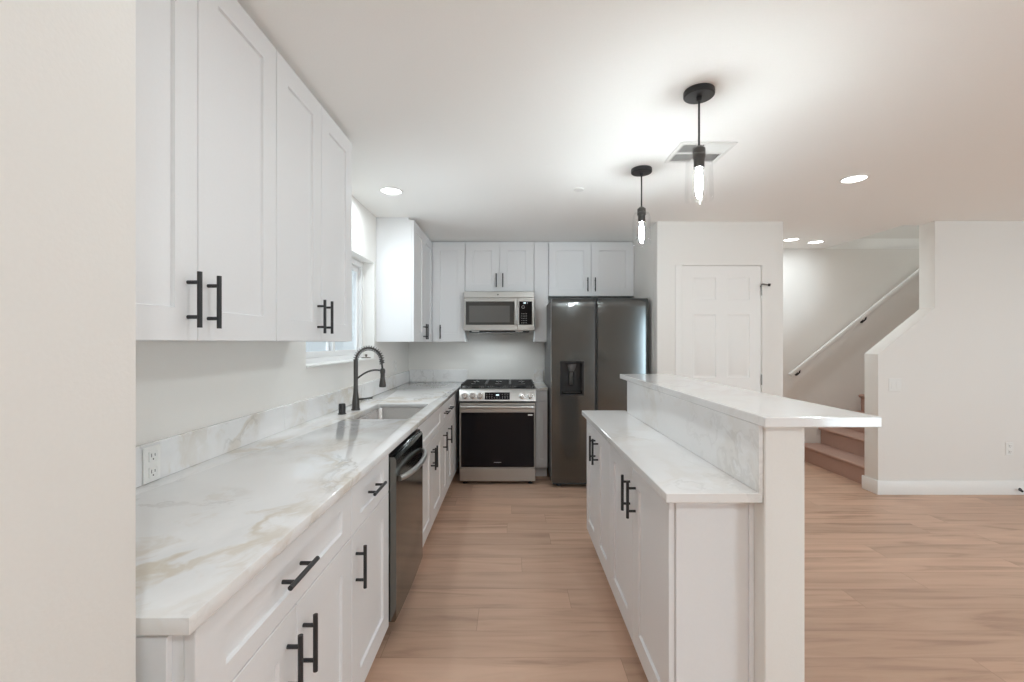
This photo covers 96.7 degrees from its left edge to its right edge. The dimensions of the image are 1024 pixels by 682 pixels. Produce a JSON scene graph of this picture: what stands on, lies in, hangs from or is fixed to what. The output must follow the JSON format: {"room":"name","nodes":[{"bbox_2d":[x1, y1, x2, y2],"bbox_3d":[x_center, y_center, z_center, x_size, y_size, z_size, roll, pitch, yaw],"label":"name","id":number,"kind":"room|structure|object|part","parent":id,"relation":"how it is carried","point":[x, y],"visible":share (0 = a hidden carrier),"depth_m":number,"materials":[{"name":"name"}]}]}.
{"room":"kitchen","nodes":[
{"label":"kitchen","id":0,"kind":"room"},
{"bbox_2d":[0,0,135,681],"bbox_3d":[-0.938,0.140,-1.472,0.798,2.460,4.255,0,0,0],"label":"wall","id":1,"kind":"structure","parent":0,"point":[68,67],"depth_m":0.55,"materials":[{"name":"paint"}]},
{"bbox_2d":[136,196,408,445],"bbox_3d":[-1.262,0.140,3.013,0.150,2.460,4.715,0,0,0],"label":"wall","id":2,"kind":"structure","parent":0,"point":[182,386],"depth_m":1.98,"materials":[{"name":"paint"}]},
{"bbox_2d":[136,0,275,340],"bbox_3d":[-1.002,-0.545,1.242,0.366,1.086,0.824,0,0,0],"label":"upper cabinet","id":3,"kind":"object","parent":2,"relation":"attached to","point":[206,72],"visible":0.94,"depth_m":1.27,"materials":[{"name":"white wood"}]},
{"bbox_3d":[-0.867,-0.534,1.036,0.019,1.062,0.409,0,0,0],"label":"door","id":4,"kind":"part","parent":3,"relation":"part of","materials":[{"name":"wood"}]},
{"bbox_3d":[-0.838,-0.112,1.202,0.039,0.148,0.012,0,0,0],"label":"handle","id":5,"kind":"part","parent":3,"relation":"part of","materials":[{"name":"black metal"}]},
{"bbox_3d":[-0.838,-0.112,1.282,0.039,0.148,0.012,0,0,0],"label":"handle","id":6,"kind":"part","parent":3,"relation":"part of","materials":[{"name":"black metal"}]},
{"bbox_3d":[-0.867,-0.534,1.449,0.019,1.062,0.409,0,0,0],"label":"door","id":7,"kind":"part","parent":3,"relation":"part of","materials":[{"name":"wood"}]},
{"bbox_2d":[136,406,283,487],"bbox_3d":[-1.179,0.392,1.522,0.015,0.128,1.643,0,0,0],"label":"backsplash","id":8,"kind":"structure","parent":2,"relation":"attached to","point":[179,452],"depth_m":1.76,"materials":[{"name":"stone"}]},
{"bbox_2d":[143,444,159,484],"bbox_3d":[-1.166,0.395,1.475,0.009,0.115,0.070,0,0,0],"label":"outlet","id":9,"kind":"object","parent":8,"relation":"attached to","point":[151,455],"visible":1,"depth_m":1.47,"materials":[{"name":"white plastic"}]},
{"bbox_2d":[148,450,157,461],"bbox_3d":[-1.164,0.369,1.475,0.004,0.034,0.034,0,0,0],"label":"socket","id":10,"kind":"object","parent":9,"relation":"attached to","point":[152,454],"depth_m":1.48,"materials":[{"name":"white plastic"}]},
{"bbox_2d":[148,465,157,477],"bbox_3d":[-1.164,0.421,1.475,0.004,0.034,0.034,0,0,0],"label":"socket","id":11,"kind":"object","parent":9,"relation":"attached to","point":[152,469],"depth_m":1.48,"materials":[{"name":"white plastic"}]},
{"bbox_2d":[215,50,351,341],"bbox_3d":[-1.002,-0.545,2.047,0.366,1.086,0.779,0,0,0],"label":"upper cabinet","id":12,"kind":"object","parent":2,"relation":"attached to","point":[314,155],"visible":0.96,"depth_m":1.96,"materials":[{"name":"white wood"}]},
{"bbox_3d":[-0.867,-0.534,1.852,0.019,1.062,0.387,0,0,0],"label":"door","id":13,"kind":"part","parent":12,"relation":"part of","materials":[{"name":"wood"}]},
{"bbox_3d":[-0.838,-0.112,2.007,0.039,0.148,0.012,0,0,0],"label":"handle","id":14,"kind":"part","parent":12,"relation":"part of","materials":[{"name":"black metal"}]},
{"bbox_3d":[-0.838,-0.112,2.087,0.039,0.148,0.012,0,0,0],"label":"handle","id":15,"kind":"part","parent":12,"relation":"part of","materials":[{"name":"black metal"}]},
{"bbox_3d":[-0.867,-0.534,2.242,0.019,1.062,0.387,0,0,0],"label":"door","id":16,"kind":"part","parent":12,"relation":"part of","materials":[{"name":"wood"}]},
{"bbox_2d":[306,258,374,367],"bbox_3d":[-1.254,-0.266,3.270,0.157,0.829,1.300,0,0,0],"label":"window","id":17,"kind":"structure","parent":2,"relation":"in","point":[317,353],"depth_m":3.68,"materials":[{"name":"plastic"}]},
{"bbox_3d":[-1.294,-0.266,2.983,0.004,0.656,0.554,0,0,0],"label":"pane","id":18,"kind":"part","parent":17,"relation":"part of","materials":[{"name":"clear glass"}]},
{"bbox_3d":[-1.294,-0.266,2.983,0.022,0.736,0.634,0,0,0],"label":"sash","id":19,"kind":"part","parent":17,"relation":"part of","materials":[{"name":"plastic"}]},
{"bbox_3d":[-1.231,0.142,3.270,0.112,0.013,1.300,0,0,0],"label":"sill","id":20,"kind":"part","parent":17,"relation":"part of","materials":[{"name":"paint"}]},
{"bbox_3d":[-1.318,-0.266,3.562,0.004,0.656,0.544,0,0,0],"label":"pane","id":21,"kind":"part","parent":17,"relation":"part of","materials":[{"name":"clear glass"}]},
{"bbox_3d":[-1.318,-0.266,3.562,0.022,0.736,0.624,0,0,0],"label":"sash","id":22,"kind":"part","parent":17,"relation":"part of","materials":[{"name":"plastic"}]},
{"bbox_2d":[283,371,408,429],"bbox_3d":[-1.179,0.392,3.772,0.015,0.128,2.855,0,0,0],"label":"backsplash","id":23,"kind":"structure","parent":2,"relation":"attached to","point":[299,412],"depth_m":2.92,"materials":[{"name":"stone"}]},
{"bbox_2d":[376,217,431,341],"bbox_3d":[-1.002,-0.545,4.431,0.366,1.086,0.912,0,0,0],"label":"upper cabinet","id":24,"kind":"object","parent":2,"relation":"attached to","point":[403,250],"visible":1,"depth_m":3.98,"materials":[{"name":"white wood"}]},
{"bbox_3d":[-0.867,-0.534,4.203,0.019,1.062,0.453,0,0,0],"label":"door","id":25,"kind":"part","parent":24,"relation":"part of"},
{"bbox_3d":[-0.838,-0.100,4.471,0.039,0.148,0.012,0,0,0],"label":"handle","id":26,"kind":"part","parent":24,"relation":"part of","materials":[{"name":"black metal"}]},
{"bbox_3d":[-0.867,-0.534,4.660,0.019,1.062,0.453,0,0,0],"label":"door","id":27,"kind":"part","parent":24,"relation":"part of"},
{"bbox_2d":[409,299,595,460],"bbox_3d":[0.121,0.140,5.280,2.617,2.460,0.120,0,0,0],"label":"wall","id":28,"kind":"structure","parent":0,"point":[488,356],"depth_m":5.22,"materials":[{"name":"paint"}]},
{"bbox_2d":[410,370,466,381],"bbox_3d":[-0.841,0.386,5.211,0.657,0.140,0.016,0,0,0],"label":"backsplash","id":29,"kind":"structure","parent":28,"relation":"attached to","point":[415,375],"depth_m":5.20,"materials":[{"name":"stone"}]},
{"bbox_2d":[432,242,467,341],"bbox_3d":[-0.690,-0.545,5.035,0.369,1.086,0.366,0,0,0],"label":"upper cabinet","id":30,"kind":"object","parent":28,"relation":"attached to","point":[448,258],"visible":0.96,"depth_m":4.89,"materials":[{"name":"white wood"}]},
{"bbox_2d":[465,242,533,291],"bbox_3d":[-0.134,-0.813,5.035,0.738,0.550,0.366,0,0,0],"label":"upper cabinet","id":31,"kind":"object","parent":28,"relation":"attached to","point":[489,266],"visible":0.99,"depth_m":4.89,"materials":[{"name":"white wood"}]},
{"bbox_3d":[-0.318,-0.802,4.899,0.366,0.526,0.019,0,0,0],"label":"door","id":32,"kind":"part","parent":31,"relation":"part of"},
{"bbox_2d":[464,292,533,332],"bbox_3d":[-0.136,-0.318,4.993,0.744,0.432,0.434,0,0,0],"label":"microwave","id":33,"kind":"object","parent":31,"relation":"attached to","point":[484,312],"visible":1,"depth_m":4.81,"materials":[{"name":"metal"}]},
{"bbox_3d":[-0.232,-0.306,4.812,0.510,0.246,0.003,0,0,0],"label":"door glass","id":34,"kind":"part","parent":33,"relation":"part of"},
{"bbox_3d":[-0.223,-0.294,4.825,0.569,0.343,0.030,0,0,0],"label":"door","id":35,"kind":"part","parent":33,"relation":"part of","materials":[{"name":"metal"}]},
{"bbox_3d":[-0.136,-0.501,4.826,0.744,0.066,0.028,0,0,0],"label":"vent trim","id":36,"kind":"part","parent":33,"relation":"part of","materials":[{"name":"metal"}]},
{"bbox_3d":[0.045,-0.306,4.793,0.028,0.246,0.034,0,0,0],"label":"handle","id":37,"kind":"part","parent":33,"relation":"part of","materials":[{"name":"metal"}]},
{"bbox_3d":[0.149,-0.294,4.825,0.174,0.343,0.030,0,0,0],"label":"control panel","id":38,"kind":"part","parent":33,"relation":"part of","materials":[{"name":"metal"}]},
{"bbox_3d":[0.051,-0.802,4.899,0.366,0.526,0.019,0,0,0],"label":"door","id":39,"kind":"part","parent":31,"relation":"part of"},
{"bbox_2d":[534,370,542,381],"bbox_3d":[0.305,0.386,5.211,0.106,0.140,0.016,0,0,0],"label":"backsplash","id":40,"kind":"structure","parent":28,"relation":"attached to","point":[538,374],"depth_m":5.20,"materials":[{"name":"stone"}]},
{"bbox_2d":[533,242,547,341],"bbox_3d":[0.314,-0.545,5.054,0.151,1.086,0.328,0,0,0],"label":"upper cabinet","id":41,"kind":"object","parent":28,"relation":"attached to","point":[540,248],"visible":0.82,"depth_m":4.89,"materials":[{"name":"wood"}]},
{"bbox_2d":[548,242,633,298],"bbox_3d":[0.851,-0.790,5.035,0.917,0.596,0.366,0,0,0],"label":"upper cabinet","id":42,"kind":"object","parent":28,"relation":"attached to","point":[594,270],"visible":0.97,"depth_m":4.89,"materials":[{"name":"white wood"}]},
{"bbox_3d":[0.622,-0.779,4.899,0.456,0.572,0.019,0,0,0],"label":"door","id":43,"kind":"part","parent":42,"relation":"part of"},
{"bbox_3d":[1.081,-0.779,4.899,0.456,0.572,0.019,0,0,0],"label":"door","id":44,"kind":"part","parent":42,"relation":"part of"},
{"bbox_2d":[237,0,1023,248],"bbox_3d":[2.707,-1.150,0.860,8.087,0.120,9.220,0,0,0],"label":"ceiling","id":45,"kind":"structure","parent":0,"point":[487,116],"depth_m":2.10,"materials":[{"name":"paint"}]},
{"bbox_2d":[379,187,402,194],"bbox_3d":[-0.873,-1.087,3.284,0.169,0.006,0.169,0,0,0],"label":"recessed light","id":46,"kind":"object","parent":45,"relation":"in","point":[385,190],"visible":1,"depth_m":3.28,"materials":[{"name":"white plastic"}]},
{"bbox_2d":[573,187,583,191],"bbox_3d":[0.475,-1.084,3.240,0.080,0.011,0.080,0,0,0],"label":"cap","id":47,"kind":"object","parent":45,"relation":"attached to","point":[577,189],"visible":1,"depth_m":3.22,"materials":[{"name":"white plastic"}]},
{"bbox_2d":[631,165,651,242],"bbox_3d":[0.816,-0.852,2.867,0.128,0.474,0.128,0,0,0],"label":"pendant light","id":48,"kind":"object","parent":45,"relation":"hanging from","point":[642,170],"visible":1,"depth_m":2.85,"materials":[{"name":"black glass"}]},
{"bbox_2d":[637,207,645,222],"bbox_3d":[0.816,-0.803,2.867,0.054,0.097,0.054,0,0,0],"label":"socket","id":49,"kind":"object","parent":48,"relation":"attached to","point":[641,211],"depth_m":2.85,"materials":[{"name":"metal"}]},
{"bbox_3d":[0.816,-0.946,2.867,0.009,0.208,0.009,0,0,0],"label":"rod","id":50,"kind":"part","parent":48,"relation":"part of","materials":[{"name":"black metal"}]},
{"bbox_2d":[683,83,714,197],"bbox_3d":[0.812,-0.852,1.976,0.128,0.474,0.128,0,0,0],"label":"pendant light","id":51,"kind":"object","parent":45,"relation":"hanging from","point":[699,93],"visible":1,"depth_m":1.96,"materials":[{"name":"black metal"}]},
{"bbox_2d":[692,145,705,169],"bbox_3d":[0.812,-0.803,1.976,0.054,0.097,0.054,0,0,0],"label":"socket","id":52,"kind":"object","parent":51,"relation":"attached to","point":[699,152],"depth_m":1.96,"materials":[{"name":"metal"}]},
{"bbox_3d":[0.812,-0.946,1.976,0.009,0.208,0.009,0,0,0],"label":"rod","id":53,"kind":"part","parent":51,"relation":"part of","materials":[{"name":"black metal"}]},
{"bbox_2d":[664,142,737,162],"bbox_3d":[1.075,-1.086,2.617,0.310,0.008,0.280,0,0,0],"label":"ceiling vent","id":54,"kind":"object","parent":45,"relation":"in","point":[683,152],"visible":0.86,"depth_m":2.59,"materials":[{"name":"white plastic"}]},
{"bbox_2d":[783,238,800,241],"bbox_3d":[2.970,-1.087,4.840,0.169,0.006,0.169,0,0,0],"label":"recessed light","id":55,"kind":"object","parent":45,"relation":"in","point":[787,239],"visible":0.93,"depth_m":4.83,"materials":[{"name":"white"}]},
{"bbox_2d":[807,240,824,243],"bbox_3d":[3.310,-1.087,4.960,0.169,0.006,0.169,0,0,0],"label":"recessed light","id":56,"kind":"object","parent":45,"relation":"in","point":[816,241],"visible":1,"depth_m":4.96,"materials":[{"name":"white"}]},
{"bbox_2d":[838,174,869,183],"bbox_3d":[2.285,-1.087,3.040,0.169,0.006,0.169,0,0,0],"label":"recessed light","id":57,"kind":"object","parent":45,"relation":"in","point":[861,177],"visible":1,"depth_m":3.04,"materials":[{"name":"white"}]},
{"bbox_2d":[630,226,652,373],"bbox_3d":[1.373,0.140,4.726,0.115,2.460,0.987,0,0,0],"label":"wall","id":58,"kind":"structure","parent":0,"point":[643,252],"depth_m":4.45,"materials":[{"name":"paint"}]},
{"bbox_2d":[365,461,1023,681],"bbox_3d":[2.707,1.430,0.860,8.087,0.120,9.220,0,0,0],"label":"floor","id":59,"kind":"structure","parent":0,"point":[510,583],"depth_m":2.50,"materials":[{"name":"brown wood"}]},
{"bbox_2d":[136,489,350,681],"bbox_3d":[-0.846,0.928,1.159,0.678,0.883,0.778,0,0,0],"label":"base cabinet","id":60,"kind":"object","parent":59,"relation":"on","point":[291,622],"visible":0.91,"depth_m":1.08,"materials":[{"name":"white wood"}]},
{"bbox_3d":[-0.642,0.877,0.776,0.116,0.755,0.012,0,0,0],"label":"panel","id":61,"kind":"part","parent":60,"relation":"part of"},
{"bbox_3d":[-0.554,0.960,0.967,0.019,0.593,0.367,0,0,0],"label":"door","id":62,"kind":"part","parent":60,"relation":"part of","materials":[{"name":"wood"}]},
{"bbox_3d":[-0.526,0.785,1.104,0.039,0.148,0.012,0,0,0],"label":"handle","id":63,"kind":"part","parent":60,"relation":"part of","materials":[{"name":"black metal"}]},
{"bbox_2d":[136,382,462,634],"bbox_3d":[-0.860,0.471,2.985,0.653,0.030,4.466,0,0,0],"label":"countertop","id":64,"kind":"structure","parent":60,"relation":"on","point":[204,530],"depth_m":1.29,"materials":[{"name":"stone"}]},
{"bbox_2d":[338,403,345,414],"bbox_3d":[-1.075,0.422,2.880,0.052,0.067,0.052,0,0,0],"label":"air gap cap","id":65,"kind":"object","parent":64,"relation":"on","point":[342,406],"visible":1,"depth_m":2.86,"materials":[{"name":"black metal"}]},
{"bbox_2d":[351,346,385,410],"bbox_3d":[-0.960,0.239,3.050,0.232,0.433,0.058,0,0,0],"label":"faucet","id":66,"kind":"object","parent":64,"relation":"on","point":[355,400],"visible":1,"depth_m":3.04,"materials":[{"name":"metal"}]},
{"bbox_3d":[-0.965,0.217,3.050,0.162,0.071,0.012,0,0,0],"label":"support arm","id":67,"kind":"part","parent":66,"relation":"part of"},
{"bbox_2d":[357,408,422,418],"bbox_3d":[-0.798,0.575,3.025,0.413,0.175,0.710,0,0,0],"label":"sink","id":68,"kind":"object","parent":64,"relation":"in","point":[379,413],"visible":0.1,"depth_m":3.36,"materials":[{"name":"metal"}]},
{"bbox_3d":[-0.526,0.570,1.127,0.039,0.012,0.148,0,0,0],"label":"handle","id":69,"kind":"part","parent":60,"relation":"part of","materials":[{"name":"black metal"}]},
{"bbox_3d":[-0.526,0.785,1.188,0.039,0.148,0.012,0,0,0],"label":"handle","id":70,"kind":"part","parent":60,"relation":"part of","materials":[{"name":"black metal"}]},
{"bbox_3d":[-0.554,0.960,1.350,0.019,0.593,0.393,0,0,0],"label":"door","id":71,"kind":"part","parent":60,"relation":"part of","materials":[{"name":"wood"}]},
{"bbox_2d":[351,454,388,681],"bbox_3d":[-0.846,0.928,1.782,0.678,0.883,0.463,0,0,0],"label":"base cabinet","id":72,"kind":"object","parent":59,"relation":"on","point":[370,495],"visible":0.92,"depth_m":1.75,"materials":[{"name":"white wood"}]},
{"bbox_3d":[-0.526,0.785,1.590,0.039,0.148,0.012,0,0,0],"label":"handle","id":73,"kind":"part","parent":72,"relation":"part of","materials":[{"name":"black metal"}]},
{"bbox_3d":[-0.554,0.578,1.782,0.019,0.165,0.461,0,0,0],"label":"drawer","id":74,"kind":"part","parent":72,"relation":"part of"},
{"bbox_3d":[-0.526,0.570,1.775,0.039,0.012,0.148,0,0,0],"label":"handle","id":75,"kind":"part","parent":72,"relation":"part of","materials":[{"name":"black metal"}]},
{"bbox_2d":[388,429,426,621],"bbox_3d":[-0.792,0.936,2.323,0.685,0.868,0.602,0,0,0],"label":"dishwasher","id":76,"kind":"object","parent":59,"relation":"on","point":[406,461],"visible":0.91,"depth_m":2.16,"materials":[{"name":"metal"}]},
{"bbox_3d":[-0.485,0.615,2.323,0.070,0.026,0.551,0,0,0],"label":"handle","id":77,"kind":"part","parent":76,"relation":"part of","materials":[{"name":"metal"}]},
{"bbox_2d":[417,406,441,545],"bbox_3d":[-0.846,0.928,3.091,0.678,0.883,0.918,0,0,0],"label":"base cabinet","id":78,"kind":"object","parent":59,"relation":"on","point":[431,429],"visible":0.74,"depth_m":3.08,"materials":[{"name":"white wood"}]},
{"bbox_3d":[-0.554,0.960,2.861,0.019,0.593,0.456,0,0,0],"label":"door","id":79,"kind":"part","parent":78,"relation":"part of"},
{"bbox_3d":[-0.554,0.578,3.091,0.019,0.165,0.915,0,0,0],"label":"drawer","id":80,"kind":"part","parent":78,"relation":"part of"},
{"bbox_3d":[-0.526,0.785,3.056,0.039,0.148,0.012,0,0,0],"label":"handle","id":81,"kind":"part","parent":78,"relation":"part of","materials":[{"name":"black metal"}]},
{"bbox_3d":[-0.526,0.785,3.126,0.039,0.148,0.012,0,0,0],"label":"handle","id":82,"kind":"part","parent":78,"relation":"part of","materials":[{"name":"black metal"}]},
{"bbox_3d":[-0.554,0.960,3.321,0.019,0.593,0.456,0,0,0],"label":"door","id":83,"kind":"part","parent":78,"relation":"part of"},
{"bbox_2d":[442,402,450,501],"bbox_3d":[-0.846,0.928,3.691,0.678,0.883,0.277,0,0,0],"label":"base cabinet","id":84,"kind":"object","parent":59,"relation":"on","point":[444,406],"visible":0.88,"depth_m":3.67,"materials":[{"name":"white wood"}]},
{"bbox_3d":[-0.554,0.578,3.691,0.019,0.165,0.275,0,0,0],"label":"drawer","id":85,"kind":"part","parent":84,"relation":"part of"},
{"bbox_3d":[-0.554,0.960,3.691,0.019,0.593,0.275,0,0,0],"label":"door","id":86,"kind":"part","parent":84,"relation":"part of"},
{"bbox_3d":[-0.526,0.785,3.597,0.039,0.148,0.012,0,0,0],"label":"handle","id":87,"kind":"part","parent":84,"relation":"part of","materials":[{"name":"black metal"}]},
{"bbox_2d":[447,397,454,490],"bbox_3d":[-0.846,0.928,3.976,0.678,0.883,0.287,0,0,0],"label":"base cabinet","id":88,"kind":"object","parent":59,"relation":"on","point":[449,402],"visible":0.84,"depth_m":3.97,"materials":[{"name":"white wood"}]},
{"bbox_3d":[-0.554,0.578,3.976,0.019,0.165,0.285,0,0,0],"label":"drawer","id":89,"kind":"part","parent":88,"relation":"part of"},
{"bbox_3d":[-0.554,0.960,3.976,0.019,0.593,0.285,0,0,0],"label":"door","id":90,"kind":"part","parent":88,"relation":"part of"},
{"bbox_3d":[-0.526,0.785,3.877,0.039,0.148,0.012,0,0,0],"label":"handle","id":91,"kind":"part","parent":88,"relation":"part of","materials":[{"name":"black metal"}]},
{"bbox_2d":[452,391,459,478],"bbox_3d":[-0.865,0.928,4.670,0.640,0.883,1.094,0,0,0],"label":"base cabinet","id":92,"kind":"object","parent":59,"relation":"on","point":[455,398],"visible":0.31,"depth_m":4.39,"materials":[{"name":"wood"}]},
{"bbox_2d":[459,379,535,483],"bbox_3d":[-0.139,0.889,4.761,0.734,0.962,0.897,0,0,0],"label":"range","id":93,"kind":"object","parent":59,"relation":"on","point":[497,416],"visible":1,"depth_m":4.36,"materials":[{"name":"metal"}]},
{"bbox_3d":[-0.453,0.515,4.344,0.062,0.062,0.056,0,0,0],"label":"knob","id":94,"kind":"part","parent":93,"relation":"part of","materials":[{"name":"silver metal"}]},
{"bbox_3d":[-0.380,0.515,4.344,0.062,0.062,0.056,0,0,0],"label":"knob","id":95,"kind":"part","parent":93,"relation":"part of","materials":[{"name":"silver metal"}]},
{"bbox_3d":[-0.306,0.515,4.344,0.062,0.062,0.056,0,0,0],"label":"knob","id":96,"kind":"part","parent":93,"relation":"part of","materials":[{"name":"silver metal"}]},
{"bbox_3d":[-0.139,0.896,4.378,0.728,0.626,0.034,0,0,0],"label":"oven door","id":97,"kind":"part","parent":93,"relation":"part of","materials":[{"name":"glass"}]},
{"bbox_3d":[-0.139,0.621,4.338,0.710,0.028,0.049,0,0,0],"label":"door handle","id":98,"kind":"part","parent":93,"relation":"part of","materials":[{"name":"metal"}]},
{"bbox_3d":[-0.139,0.938,4.363,0.700,0.523,0.003,0,0,0],"label":"door glass","id":99,"kind":"part","parent":93,"relation":"part of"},
{"bbox_3d":[-0.139,1.274,4.379,0.728,0.123,0.032,0,0,0],"label":"drawer","id":100,"kind":"part","parent":93,"relation":"part of","materials":[{"name":"metal"}]},
{"bbox_2d":[460,383,534,388],"bbox_3d":[-0.139,0.457,4.715,0.734,0.015,0.599,0,0,0],"label":"cooktop","id":101,"kind":"object","parent":93,"relation":"in","point":[462,386],"depth_m":4.42,"materials":[{"name":"black metal"}]},
{"bbox_3d":[-0.139,0.509,4.383,0.734,0.112,0.065,0,0,0],"label":"control panel","id":102,"kind":"part","parent":93,"relation":"part of","materials":[{"name":"metal"}]},
{"bbox_3d":[0.099,0.515,4.344,0.062,0.062,0.056,0,0,0],"label":"knob","id":103,"kind":"part","parent":93,"relation":"part of","materials":[{"name":"silver metal"}]},
{"bbox_3d":[0.176,0.515,4.344,0.062,0.062,0.056,0,0,0],"label":"knob","id":104,"kind":"part","parent":93,"relation":"part of","materials":[{"name":"silver metal"}]},
{"bbox_2d":[535,391,546,475],"bbox_3d":[0.297,0.928,4.885,0.117,0.883,0.660,0,0,0],"label":"base cabinet","id":105,"kind":"object","parent":59,"relation":"on","point":[541,396],"visible":0.86,"depth_m":4.55,"materials":[{"name":"wood"}]},
{"bbox_2d":[534,382,547,390],"bbox_3d":[0.297,0.471,4.884,0.121,0.030,0.668,0,0,0],"label":"countertop","id":106,"kind":"structure","parent":105,"relation":"on","point":[539,386],"depth_m":4.66,"materials":[{"name":"stone"}]},
{"bbox_3d":[0.297,0.541,4.564,0.115,0.084,0.019,0,0,0],"label":"drawer","id":107,"kind":"part","parent":105,"relation":"part of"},
{"bbox_2d":[545,298,648,485],"bbox_3d":[0.825,0.477,4.705,0.910,1.786,0.910,0,0,0],"label":"refrigerator","id":108,"kind":"object","parent":59,"relation":"on","point":[590,343],"visible":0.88,"depth_m":4.26,"materials":[{"name":"metal"}]},
{"bbox_3d":[0.572,0.453,4.308,0.404,1.735,0.096,0,0,0],"label":"freezer door","id":109,"kind":"part","parent":108,"relation":"part of","materials":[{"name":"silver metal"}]},
{"bbox_3d":[1.042,0.453,4.308,0.476,1.735,0.096,0,0,0],"label":"fridge door","id":110,"kind":"part","parent":108,"relation":"part of","materials":[{"name":"silver metal"}]},
{"bbox_2d":[587,421,609,584],"bbox_3d":[0.600,0.928,2.660,0.286,0.883,0.719,0,0,0],"label":"base cabinet","id":111,"kind":"object","parent":59,"relation":"on","point":[598,447],"visible":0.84,"depth_m":2.58,"materials":[{"name":"white wood"}]},
{"bbox_3d":[0.504,0.865,2.840,0.019,0.738,0.357,0,0,0],"label":"door","id":112,"kind":"part","parent":111,"relation":"part of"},
{"bbox_3d":[0.476,0.632,2.703,0.039,0.148,0.012,0,0,0],"label":"handle","id":113,"kind":"part","parent":111,"relation":"part of","materials":[{"name":"black metal"}]},
{"bbox_3d":[0.476,0.632,2.617,0.039,0.148,0.012,0,0,0],"label":"handle","id":114,"kind":"part","parent":111,"relation":"part of","materials":[{"name":"black metal"}]},
{"bbox_3d":[0.504,0.865,2.480,0.019,0.738,0.357,0,0,0],"label":"door","id":115,"kind":"part","parent":111,"relation":"part of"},
{"bbox_2d":[610,444,753,681],"bbox_3d":[0.607,0.928,1.861,0.301,0.883,0.874,0,0,0],"label":"base cabinet","id":116,"kind":"object","parent":59,"relation":"on","point":[682,574],"visible":0.8,"depth_m":1.43,"materials":[{"name":"white wood"}]},
{"bbox_3d":[0.504,0.865,2.083,0.019,0.738,0.428,0,0,0],"label":"door","id":117,"kind":"part","parent":116,"relation":"part of","materials":[{"name":"wood"}]},
{"bbox_3d":[0.476,0.632,1.910,0.039,0.148,0.012,0,0,0],"label":"handle","id":118,"kind":"part","parent":116,"relation":"part of","materials":[{"name":"black metal"}]},
{"bbox_3d":[0.476,0.632,1.824,0.039,0.148,0.012,0,0,0],"label":"handle","id":119,"kind":"part","parent":116,"relation":"part of","materials":[{"name":"black metal"}]},
{"bbox_3d":[0.504,0.865,1.651,0.019,0.738,0.428,0,0,0],"label":"door","id":120,"kind":"part","parent":116,"relation":"part of","materials":[{"name":"wood"}]},
{"bbox_2d":[582,410,762,502],"bbox_3d":[0.611,0.471,2.204,0.292,0.030,1.663,0,0,0],"label":"countertop","id":121,"kind":"structure","parent":116,"relation":"on","point":[677,474],"depth_m":1.69,"materials":[{"name":"stone"}]},
{"bbox_3d":[0.629,0.928,1.433,0.226,0.883,0.006,0,0,0],"label":"panel","id":122,"kind":"part","parent":116,"relation":"part of","materials":[{"name":"wood"}]},
{"bbox_2d":[804,394,864,483],"bbox_3d":[4.883,0.135,4.785,3.084,2.470,1.058,0,0,0],"label":"staircase","id":123,"kind":"structure","parent":59,"relation":"on","point":[841,450],"depth_m":4.89,"materials":[{"name":"wood"}]},
{"bbox_2d":[754,427,803,681],"bbox_3d":[0.819,0.811,2.155,0.120,1.118,1.580,0,0,0],"label":"wall","id":124,"kind":"structure","parent":0,"point":[779,519],"depth_m":1.36,"materials":[{"name":"paint"}]},
{"bbox_2d":[627,381,762,492],"bbox_3d":[0.751,0.354,2.158,0.014,0.204,1.571,0,0,0],"label":"backsplash","id":125,"kind":"structure","parent":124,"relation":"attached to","point":[734,445],"depth_m":1.73,"materials":[{"name":"stone"}]},
{"bbox_2d":[620,374,881,426],"bbox_3d":[0.913,0.235,2.232,0.345,0.031,1.795,0,0,0],"label":"bar","id":126,"kind":"object","parent":124,"relation":"on","point":[758,408],"visible":1,"depth_m":1.60,"materials":[{"name":"stone"}]},
{"bbox_2d":[653,221,1023,480],"bbox_3d":[3.958,0.140,4.170,5.285,2.460,0.160,0,0,0],"label":"wall","id":127,"kind":"structure","parent":0,"point":[958,359],"depth_m":4.09,"materials":[{"name":"paint"}]},
{"bbox_2d":[675,265,681,375],"bbox_3d":[1.507,0.338,4.114,0.058,2.065,0.008,0,0,0],"label":"trim","id":128,"kind":"structure","parent":127,"relation":"attached to","point":[678,268],"depth_m":4.11,"materials":[{"name":"paint"}]},
{"bbox_2d":[682,265,770,392],"bbox_3d":[1.930,0.338,4.146,0.781,2.065,0.165,0,0,0],"label":"door","id":129,"kind":"structure","parent":127,"relation":"in","point":[722,304],"depth_m":4.13,"materials":[{"name":"paint"}]},
{"bbox_2d":[889,378,901,390],"bbox_3d":[3.440,0.385,4.085,0.115,0.115,0.008,0,0,0],"label":"light switch","id":130,"kind":"object","parent":127,"relation":"attached to","point":[895,384],"visible":1,"depth_m":4.08,"materials":[{"name":"white plastic"}]},
{"bbox_2d":[862,475,1023,494],"bbox_3d":[4.938,1.308,4.170,3.325,0.125,0.190,0,0,0],"label":"baseboard","id":131,"kind":"structure","parent":127,"relation":"attached to","point":[877,487],"depth_m":4.08,"materials":[{"name":"paint"}]},
{"bbox_2d":[1006,442,1013,454],"bbox_3d":[4.468,0.960,4.085,0.070,0.115,0.009,0,0,0],"label":"outlet","id":132,"kind":"object","parent":127,"relation":"attached to","point":[1009,445],"visible":1,"depth_m":4.08,"materials":[{"name":"white plastic"}]},
{"bbox_2d":[783,225,918,442],"bbox_3d":[4.090,-1.180,5.380,5.320,5.100,0.120,0,0,0],"label":"wall","id":133,"kind":"structure","parent":0,"point":[825,290],"depth_m":5.32,"materials":[{"name":"paint"}]},
{"bbox_2d":[788,269,918,376],"bbox_3d":[4.505,-0.663,5.274,2.621,2.123,0.089,0,0,0],"label":"handrail","id":134,"kind":"object","parent":133,"relation":"attached to","point":[912,276],"visible":0.52,"depth_m":5.23,"materials":[{"name":"paint"}]}
]}

